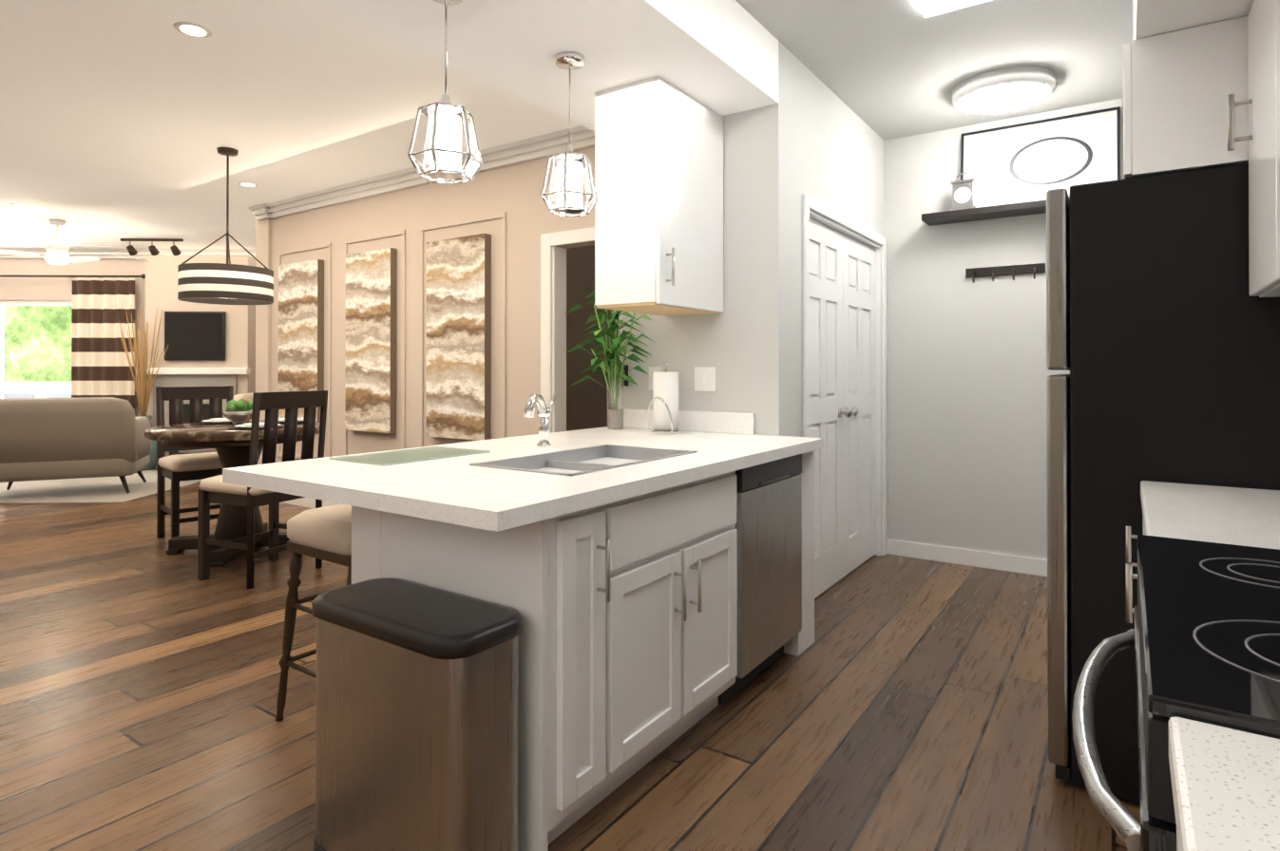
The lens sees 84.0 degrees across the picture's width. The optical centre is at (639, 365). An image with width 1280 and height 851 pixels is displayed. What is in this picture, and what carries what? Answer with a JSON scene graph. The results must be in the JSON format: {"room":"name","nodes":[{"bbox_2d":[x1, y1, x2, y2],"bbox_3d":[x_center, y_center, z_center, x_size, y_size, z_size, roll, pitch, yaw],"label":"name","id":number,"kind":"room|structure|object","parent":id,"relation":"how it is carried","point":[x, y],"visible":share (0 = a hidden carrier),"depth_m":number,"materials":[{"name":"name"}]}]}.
{"room":"living room and kitchen","nodes":[
{"label":"living room and kitchen","id":0,"kind":"room"},
{"bbox_2d":[0,258,145,416],"bbox_3d":[-7.038,-0.102,9.079,11.400,2.740,0.140,0,0,-2],"label":"wall","id":1,"kind":"structure","parent":0,"point":[35,288],"depth_m":9.01,"materials":[{"name":"beige paint"}]},
{"bbox_2d":[0,300,71,399],"bbox_3d":[-8.148,0.218,9.036,1.980,2.100,0.060,0,0,-2],"label":"window","id":2,"kind":"structure","parent":1,"relation":"in","point":[31,303],"depth_m":9.04,"materials":[{"name":"white"}]},
{"bbox_2d":[0,274,145,278],"bbox_3d":[-7.820,-1.123,8.930,3.228,0.060,0.138,0,0,-1],"label":"curtain rod","id":3,"kind":"object","parent":1,"relation":"attached to","point":[30,276],"visible":0.94,"depth_m":8.89,"materials":[{"name":"brown metal"}]},
{"bbox_2d":[71,277,134,410],"bbox_3d":[-6.723,0.067,8.906,0.780,2.340,0.070,0,0,-2],"label":"striped curtain","id":4,"kind":"object","parent":3,"relation":"hanging from","point":[100,364],"visible":0.65,"depth_m":8.91,"materials":[{"name":"fabric"}]},
{"bbox_2d":[135,255,255,470],"bbox_3d":[-5.451,-0.043,8.833,1.320,2.620,0.400,0,0,-2],"label":"wall","id":5,"kind":"structure","parent":0,"point":[236,369],"depth_m":8.73,"materials":[{"name":"beige paint"}]},
{"bbox_2d":[164,311,225,361],"bbox_3d":[-5.447,-0.364,8.703,0.720,0.600,0.043,0,0,-2],"label":"screen","id":6,"kind":"object","parent":5,"relation":"attached to","point":[194,335],"visible":1,"depth_m":8.68,"materials":[{"name":"black plastic"}]},
{"bbox_2d":[255,220,259,464],"bbox_3d":[-2.319,-0.104,8.697,0.120,2.740,4.650,0,0,34],"label":"wall","id":7,"kind":"structure","parent":0,"point":[257,308],"depth_m":6.80,"materials":[{"name":"beige paint"}]},
{"bbox_2d":[258,146,594,464],"bbox_3d":[-1.701,-0.123,5.510,4.500,2.740,0.150,0,0,34],"label":"wall","id":8,"kind":"structure","parent":0,"point":[513,192],"depth_m":5.42,"materials":[{"name":"beige paint"}]},
{"bbox_2d":[0,125,594,258],"bbox_3d":[-4.619,-1.424,7.846,11.946,0.110,5.782,0,0,34],"label":"crown molding","id":9,"kind":"structure","parent":8,"relation":"attached to","point":[541,146],"depth_m":5.70,"materials":[{"name":"white wood"}]},
{"bbox_2d":[277,259,324,421],"bbox_3d":[-3.019,-0.193,6.321,0.630,1.450,0.060,0,0,34],"label":"canvas art","id":10,"kind":"object","parent":8,"relation":"attached to","point":[301,326],"visible":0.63,"depth_m":6.26,"materials":[{"name":"brown"}]},
{"bbox_2d":[344,248,397,433],"bbox_3d":[-2.177,-0.196,5.745,0.590,1.450,0.060,0,0,34],"label":"canvas art","id":11,"kind":"object","parent":8,"relation":"attached to","point":[371,332],"visible":1,"depth_m":5.69,"materials":[{"name":"brown"}]},
{"bbox_2d":[277,211,506,458],"bbox_3d":[-2.139,-0.116,5.747,2.930,1.890,0.014,0,0,34],"label":"trim","id":12,"kind":"structure","parent":8,"relation":"attached to","point":[503,215],"depth_m":5.53,"materials":[{"name":"beige paint"}]},
{"bbox_2d":[425,233,491,440],"bbox_3d":[-1.323,-0.200,5.160,0.620,1.450,0.060,0,0,34],"label":"canvas art","id":13,"kind":"object","parent":8,"relation":"attached to","point":[458,337],"visible":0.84,"depth_m":5.11,"materials":[{"name":"brown fabric"}]},
{"bbox_2d":[540,227,594,433],"bbox_3d":[-0.235,0.184,4.512,0.935,2.115,0.138,0,0,34],"label":"door frame","id":14,"kind":"structure","parent":8,"relation":"attached to","point":[553,319],"depth_m":4.70,"materials":[{"name":"white wood"}]},
{"bbox_2d":[0,0,1132,248],"bbox_3d":[-3.761,-1.522,7.298,16.250,0.080,14.200,0,0,34],"label":"ceiling","id":15,"kind":"structure","parent":0,"point":[122,119],"depth_m":3.89,"materials":[{"name":"white paint"}]},
{"bbox_2d":[10,203,31,207],"bbox_3d":[-5.732,-1.483,6.587,0.147,0.006,0.147,0,0,22],"label":"recessed light","id":16,"kind":"object","parent":15,"relation":"in","point":[14,204],"depth_m":6.57,"materials":[{"name":"white"}]},
{"bbox_2d":[0,219,152,265],"bbox_3d":[-5.882,-1.257,7.258,1.545,0.449,1.542,0,0,34],"label":"ceiling fan","id":17,"kind":"object","parent":15,"relation":"hanging from","point":[57,254],"visible":1,"depth_m":7.22,"materials":[{"name":"white"}]},
{"bbox_2d":[120,238,183,255],"bbox_3d":[-5.665,-1.379,8.283,0.700,0.193,0.124,0,0,-2],"label":"track spotlights","id":18,"kind":"object","parent":15,"relation":"hanging from","point":[153,250],"visible":1,"depth_m":8.25,"materials":[{"name":"brown metal"}]},
{"bbox_2d":[172,21,212,38],"bbox_3d":[-2.002,-1.503,3.185,0.147,0.006,0.148,0,0,22],"label":"recessed light","id":19,"kind":"object","parent":15,"relation":"in","point":[193,29],"depth_m":3.17,"materials":[{"name":"white"}]},
{"bbox_2d":[177,147,273,305],"bbox_3d":[-2.852,-0.969,4.914,0.570,1.052,0.573,0,0,34],"label":"drum chandelier","id":20,"kind":"object","parent":15,"relation":"hanging from","point":[228,283],"visible":1,"depth_m":4.72,"materials":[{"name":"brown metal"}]},
{"bbox_2d":[237,182,258,187],"bbox_3d":[-3.217,-1.488,5.835,0.147,0.006,0.147,0,0,22],"label":"recessed light","id":21,"kind":"object","parent":15,"relation":"in","point":[250,184],"depth_m":5.83,"materials":[{"name":"white"}]},
{"bbox_2d":[303,0,778,131],"bbox_3d":[-1.493,-1.373,1.007,0.940,0.289,6.181,0,0,34],"label":"soffit","id":22,"kind":"object","parent":15,"relation":"attached to","point":[719,57],"visible":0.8,"depth_m":2.75,"materials":[{"name":"white paint"}]},
{"bbox_2d":[407,0,482,184],"bbox_3d":[-0.628,-0.914,2.302,0.238,0.612,0.209,0,0,34],"label":"pendant lamp","id":23,"kind":"object","parent":22,"relation":"hanging from","point":[445,116],"visible":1,"depth_m":2.26,"materials":[{"name":"white glass"}]},
{"bbox_2d":[540,51,597,217],"bbox_3d":[-0.278,-0.911,2.814,0.238,0.612,0.209,0,0,34],"label":"pendant lamp","id":24,"kind":"object","parent":22,"relation":"hanging from","point":[569,192],"visible":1,"depth_m":2.77,"materials":[{"name":"glass"}]},
{"bbox_2d":[915,0,990,18],"bbox_3d":[1.139,-1.497,2.604,0.360,0.024,0.790,0,0,34],"label":"ceiling light panel","id":25,"kind":"object","parent":15,"relation":"attached to","point":[929,8],"visible":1,"depth_m":2.92,"materials":[{"name":"white plastic"}]},
{"bbox_2d":[951,66,1056,115],"bbox_3d":[1.945,-1.460,3.816,0.500,0.084,0.500,0,0,34],"label":"flush ceiling light","id":26,"kind":"object","parent":15,"relation":"attached to","point":[1008,89],"visible":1,"depth_m":3.71,"materials":[{"name":"white"}]},
{"bbox_2d":[1132,0,1253,39],"bbox_3d":[0.873,-1.217,0.682,0.630,0.608,4.520,0,0,34],"label":"soffit","id":27,"kind":"structure","parent":15,"relation":"attached to","point":[1154,17],"depth_m":1.83,"materials":[{"name":"white"}]},
{"bbox_2d":[0,482,1134,850],"bbox_3d":[-3.761,1.283,7.282,16.250,0.050,14.200,0,0,34],"label":"floor","id":28,"kind":"structure","parent":0,"point":[899,703],"depth_m":2.46,"materials":[{"name":"brown wood"}]},
{"bbox_2d":[0,470,204,503],"bbox_3d":[-6.768,1.252,7.468,4.050,0.012,2.080,0,0,-2],"label":"living room rug","id":29,"kind":"object","parent":28,"relation":"on","point":[100,490],"visible":0.54,"depth_m":7.15,"materials":[{"name":"carpet"}]},
{"bbox_2d":[0,397,151,494],"bbox_3d":[-5.614,0.770,6.959,1.260,0.935,0.892,0,0,-25],"label":"sofa","id":30,"kind":"object","parent":29,"relation":"on","point":[42,439],"visible":1,"depth_m":6.65,"materials":[{"name":"beige fabric"}]},
{"bbox_2d":[119,307,168,471],"bbox_3d":[-6.009,0.271,8.548,0.484,1.988,0.468,0,0,34],"label":"branches","id":31,"kind":"object","parent":29,"relation":"on","point":[143,393],"visible":0.54,"depth_m":8.55,"materials":[{"name":"brown plant"}]},
{"bbox_2d":[178,448,216,454],"bbox_3d":[-4.854,1.017,7.863,0.457,0.452,0.458,0,0,34],"label":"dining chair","id":32,"kind":"object","parent":29,"relation":"on","point":[200,450],"visible":0.23,"depth_m":7.68,"materials":[{"name":"grey fabric"}]},
{"bbox_2d":[233,392,253,420],"bbox_3d":[-4.096,0.777,8.129,0.892,0.935,0.820,0,0,-12],"label":"armchair","id":33,"kind":"object","parent":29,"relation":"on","point":[249,397],"visible":0.08,"depth_m":7.82,"materials":[{"name":"beige fabric"}]},
{"bbox_2d":[155,385,233,538],"bbox_3d":[-3.185,0.699,5.199,0.525,1.092,0.508,0,0,44],"label":"dining chair","id":34,"kind":"object","parent":28,"relation":"on","point":[176,469],"visible":0.52,"depth_m":5.16,"materials":[{"name":"black wood"}]},
{"bbox_2d":[144,420,320,567],"bbox_3d":[-2.703,0.823,4.803,1.060,0.840,1.060,0,0,34],"label":"dining table","id":35,"kind":"object","parent":28,"relation":"on","point":[231,447],"visible":0.42,"depth_m":4.67,"materials":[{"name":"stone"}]},
{"bbox_2d":[195,399,316,430],"bbox_3d":[-2.621,0.312,4.925,1.000,0.183,0.730,0,0,34],"label":"centerpiece","id":36,"kind":"object","parent":35,"relation":"on","point":[238,414],"visible":0.71,"depth_m":4.76,"materials":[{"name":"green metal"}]},
{"bbox_2d":[197,390,328,589],"bbox_3d":[-2.234,0.694,4.245,0.525,1.092,0.508,0,0,24],"label":"dining chair","id":37,"kind":"object","parent":28,"relation":"on","point":[215,489],"visible":0.58,"depth_m":4.10,"materials":[{"name":"black wood"}]},
{"bbox_2d":[275,504,351,722],"bbox_3d":[-0.967,0.871,2.523,0.435,0.721,0.436,0,0,34],"label":"bar stool","id":38,"kind":"object","parent":28,"relation":"on","point":[323,533],"visible":0.31,"depth_m":2.42,"materials":[{"name":"beige fabric"}]},
{"bbox_2d":[311,577,522,850],"bbox_3d":[-0.568,0.905,1.725,0.568,0.641,0.298,0,0,34],"label":"steel trash can","id":39,"kind":"object","parent":28,"relation":"on","point":[417,718],"visible":1,"depth_m":1.61,"materials":[{"name":"silver metal"}]},
{"bbox_2d":[378,498,632,850],"bbox_3d":[-0.391,0.793,2.002,0.640,0.868,0.290,0,0,34],"label":"base cabinet","id":40,"kind":"object","parent":28,"relation":"on","point":[602,562],"depth_m":1.81,"materials":[{"name":"white wood"}]},
{"bbox_2d":[222,426,693,501],"bbox_3d":[-0.488,0.341,2.846,0.570,0.042,1.988,0,0,34],"label":"countertop","id":41,"kind":"structure","parent":40,"relation":"on","point":[310,478],"depth_m":2.29,"materials":[{"name":"white stone"}]},
{"bbox_2d":[329,446,488,466],"bbox_3d":[-0.800,0.314,2.504,0.300,0.006,0.450,0,0,34],"label":"glass cutting board","id":42,"kind":"object","parent":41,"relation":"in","point":[417,456],"visible":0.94,"depth_m":2.49,"materials":[{"name":"glass"}]},
{"bbox_2d":[524,392,557,445],"bbox_3d":[-0.376,0.211,2.763,0.123,0.218,0.286,0,0,34],"label":"faucet","id":43,"kind":"object","parent":41,"relation":"on","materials":[{"name":"silver metal"}]},
{"bbox_2d":[565,290,655,429],"bbox_3d":[-0.141,-0.044,3.636,0.513,0.736,0.284,0,0,34],"label":"potted plant","id":44,"kind":"object","parent":41,"relation":"on","point":[611,357],"visible":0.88,"depth_m":3.63,"materials":[{"name":"green plant"}]},
{"bbox_2d":[645,361,681,433],"bbox_3d":[0.125,0.150,3.450,0.157,0.345,0.154,0,0,34],"label":"paper towel holder","id":45,"kind":"object","parent":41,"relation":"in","point":[665,399],"visible":1,"depth_m":3.40,"materials":[{"name":"white paper"}]},
{"bbox_2d":[328,430,824,533],"bbox_3d":[0.003,0.339,2.510,0.618,0.042,1.988,0,0,34],"label":"countertop","id":46,"kind":"structure","parent":40,"relation":"on","point":[468,496],"depth_m":1.91,"materials":[{"name":"white stone"}]},
{"bbox_2d":[465,441,701,476],"bbox_3d":[-0.166,0.437,2.439,0.420,0.246,0.720,0,0,34],"label":"sink","id":47,"kind":"object","parent":46,"relation":"in","point":[579,460],"depth_m":2.60,"materials":[{"name":"silver metal"}]},
{"bbox_2d":[632,472,737,775],"bbox_3d":[-0.146,0.795,2.359,0.640,0.868,0.845,0,0,34],"label":"base cabinet","id":48,"kind":"object","parent":28,"relation":"on","point":[685,594],"depth_m":2.21,"materials":[{"name":"white wood"}]},
{"bbox_2d":[718,454,802,705],"bbox_3d":[0.264,0.798,2.945,0.646,0.864,0.575,0,0,34],"label":"dishwasher","id":49,"kind":"object","parent":28,"relation":"on","point":[769,542],"visible":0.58,"depth_m":2.72,"materials":[{"name":"silver metal"}]},
{"bbox_2d":[769,449,816,656],"bbox_3d":[0.469,0.801,3.276,0.620,0.868,0.193,0,0,34],"label":"base cabinet","id":50,"kind":"object","parent":28,"relation":"on","point":[804,639],"depth_m":3.11,"materials":[{"name":"white wood"}]},
{"bbox_2d":[1136,522,1144,579],"bbox_3d":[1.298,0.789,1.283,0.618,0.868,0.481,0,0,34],"label":"base cabinet","id":51,"kind":"object","parent":28,"relation":"on","point":[1142,523],"depth_m":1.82,"materials":[{"name":"white"}]},
{"bbox_2d":[1140,480,1279,550],"bbox_3d":[1.396,0.333,1.434,0.623,0.042,0.835,0,0,34],"label":"countertop","id":52,"kind":"structure","parent":51,"relation":"on","point":[1236,516],"depth_m":1.50,"materials":[{"name":"white stone"}]},
{"bbox_2d":[1046,163,1279,803],"bbox_3d":[1.756,0.353,2.256,0.861,1.750,0.910,0,0,34],"label":"refrigerator","id":53,"kind":"object","parent":28,"relation":"on","point":[1162,335],"visible":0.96,"depth_m":1.98,"materials":[{"name":"black metal"}]},
{"bbox_2d":[1071,534,1279,850],"bbox_3d":[0.903,0.670,0.796,0.713,1.100,0.764,0,0,34],"label":"range","id":54,"kind":"object","parent":28,"relation":"on","point":[1202,637],"visible":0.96,"depth_m":0.78,"materials":[{"name":"silver metal"}]},
{"bbox_2d":[566,245,613,431],"bbox_3d":[-0.539,-0.121,5.757,0.100,2.740,1.570,0,0,34],"label":"wall","id":55,"kind":"structure","parent":0,"point":[586,403],"depth_m":5.76,"materials":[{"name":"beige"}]},
{"bbox_2d":[614,108,754,413],"bbox_3d":[0.336,-0.133,3.777,0.820,2.740,0.470,0,0,34],"label":"wall","id":56,"kind":"structure","parent":0,"point":[684,346],"depth_m":3.44,"materials":[{"name":"grey paint"}]},
{"bbox_2d":[618,365,628,386],"bbox_3d":[-0.096,0.052,3.773,0.070,0.110,0.022,0,0,34],"label":"switch","id":57,"kind":"object","parent":56,"relation":"attached to","point":[625,383],"visible":0.38,"depth_m":3.75,"materials":[{"name":"black plastic"}]},
{"bbox_2d":[649,366,661,390],"bbox_3d":[0.076,0.067,3.663,0.075,0.120,0.008,0,0,34],"label":"outlet","id":58,"kind":"object","parent":56,"relation":"attached to","point":[653,369],"depth_m":3.67,"materials":[{"name":"white plastic"}]},
{"bbox_2d":[594,76,723,316],"bbox_3d":[0.119,-0.735,3.291,0.376,0.958,0.578,0,0,34],"label":"upper cabinet","id":59,"kind":"object","parent":56,"relation":"attached to","point":[659,186],"visible":1,"depth_m":3.10,"materials":[{"name":"white wood"}]},
{"bbox_2d":[621,408,754,434],"bbox_3d":[0.196,0.274,3.571,0.820,0.100,0.020,0,0,34],"label":"backsplash","id":60,"kind":"structure","parent":56,"relation":"attached to","point":[724,423],"depth_m":3.47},
{"bbox_2d":[694,366,716,391],"bbox_3d":[0.320,0.066,3.496,0.120,0.120,0.008,0,0,34],"label":"outlet","id":61,"kind":"object","parent":56,"relation":"attached to","point":[705,378],"depth_m":3.49,"materials":[{"name":"white plastic"}]},
{"bbox_2d":[754,40,884,437],"bbox_3d":[1.082,-0.131,4.035,0.120,2.740,1.740,0,0,34],"label":"wall","id":62,"kind":"structure","parent":0,"point":[816,138],"depth_m":3.42,"materials":[{"name":"grey paint"}]},
{"bbox_2d":[802,193,887,598],"bbox_3d":[1.176,0.194,4.139,0.155,2.090,1.440,0,0,34],"label":"double door","id":63,"kind":"structure","parent":62,"relation":"attached to","point":[844,342],"depth_m":4.14,"materials":[{"name":"white wood"}]},
{"bbox_2d":[883,97,1123,559],"bbox_3d":[2.018,-0.128,4.534,3.100,2.740,0.140,0,0,34],"label":"wall","id":64,"kind":"structure","parent":0,"point":[968,372],"depth_m":4.46,"materials":[{"name":"grey paint"}]},
{"bbox_2d":[282,497,1047,576],"bbox_3d":[-1.860,1.207,7.208,10.730,0.100,3.694,0,0,34],"label":"baseboard","id":65,"kind":"structure","parent":64,"relation":"attached to","point":[1035,566],"depth_m":4.44,"materials":[{"name":"white"}]},
{"bbox_2d":[921,199,1046,226],"bbox_3d":[2.189,-0.920,4.214,0.950,0.040,0.198,0,0,34],"label":"floating shelf","id":66,"kind":"object","parent":64,"relation":"attached to","point":[1035,207],"visible":0.52,"depth_m":4.24,"materials":[{"name":"black wood"}]},
{"bbox_2d":[949,171,977,210],"bbox_3d":[1.971,-1.060,4.329,0.150,0.239,0.080,0,0,34],"label":"clock","id":67,"kind":"object","parent":66,"relation":"on","point":[964,194],"visible":0.92,"depth_m":4.30,"materials":[{"name":"silver metal"}]},
{"bbox_2d":[965,263,1045,283],"bbox_3d":[2.196,-0.558,4.293,0.430,0.093,0.057,0,0,34],"label":"hook rail","id":68,"kind":"object","parent":64,"relation":"attached to","point":[1013,270],"visible":1,"depth_m":4.30,"materials":[{"name":"black wood"}]},
{"bbox_2d":[960,106,1120,207],"bbox_3d":[2.331,-1.196,4.184,0.820,0.507,0.082,0,0,34],"label":"framed print","id":69,"kind":"object","parent":64,"relation":"attached to","point":[1025,162],"visible":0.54,"depth_m":4.17,"materials":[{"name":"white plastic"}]},
{"bbox_2d":[1168,717,1279,850],"bbox_3d":[0.162,0.322,-0.369,0.623,0.042,1.995,0,0,34],"label":"countertop","id":70,"kind":"structure","parent":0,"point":[1226,782],"depth_m":0.52,"materials":[{"name":"white stone"}]},
{"bbox_3d":[1.089,-0.153,0.310,0.140,2.740,8.160,0,0,34],"label":"wall","id":71,"kind":"structure","parent":0,"visible":0},
{"bbox_2d":[1123,17,1241,179],"bbox_3d":[1.748,-0.717,1.987,0.656,0.373,0.457,0,0,34],"label":"upper cabinet","id":72,"kind":"object","parent":71,"relation":"attached to","point":[1202,97],"depth_m":1.91,"materials":[{"name":"white wood"}]},
{"bbox_2d":[1241,0,1279,297],"bbox_3d":[1.608,-0.541,1.546,0.391,0.730,0.418,0,0,34],"label":"upper cabinet","id":73,"kind":"object","parent":71,"relation":"attached to","point":[1253,93],"depth_m":1.72,"materials":[{"name":"white wood"}]},
{"bbox_2d":[1263,0,1279,288],"bbox_3d":[1.372,-0.543,1.202,0.391,0.730,0.417,0,0,34],"label":"upper cabinet","id":74,"kind":"object","parent":71,"relation":"attached to","point":[1271,8],"depth_m":1.52,"materials":[{"name":"white wood"}]},
{"label":"outside","id":75,"kind":"structure","parent":0,"visible":0},
{"bbox_2d":[3,382,71,398],"bbox_3d":[-8.703,-0.419,11.365,11.000,3.400,0.260,0,0,-2],"label":"wall","id":76,"kind":"structure","parent":75,"point":[16,389],"depth_m":11.23,"materials":[{"name":"beige paint"}]},
{"bbox_2d":[3,305,71,382],"bbox_3d":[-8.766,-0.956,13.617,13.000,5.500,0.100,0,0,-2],"label":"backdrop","id":77,"kind":"structure","parent":75,"point":[37,344],"depth_m":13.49,"materials":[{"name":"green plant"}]},
{"bbox_3d":[-8.702,1.275,11.325,11.520,0.012,10.073,0,0,34],"label":"ground","id":78,"kind":"structure","parent":75,"visible":0},
{"bbox_2d":[3,393,34,399],"bbox_3d":[-8.914,0.833,9.956,0.500,0.880,0.450,0,0,-2],"label":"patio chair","id":79,"kind":"object","parent":78,"relation":"on","point":[11,395],"depth_m":10.13,"materials":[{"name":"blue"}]},
{"bbox_2d":[46,393,71,398],"bbox_3d":[-8.214,0.833,9.976,0.500,0.880,0.450,0,0,-2],"label":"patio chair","id":80,"kind":"object","parent":78,"relation":"on","point":[53,395],"depth_m":10.15,"materials":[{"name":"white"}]}
]}

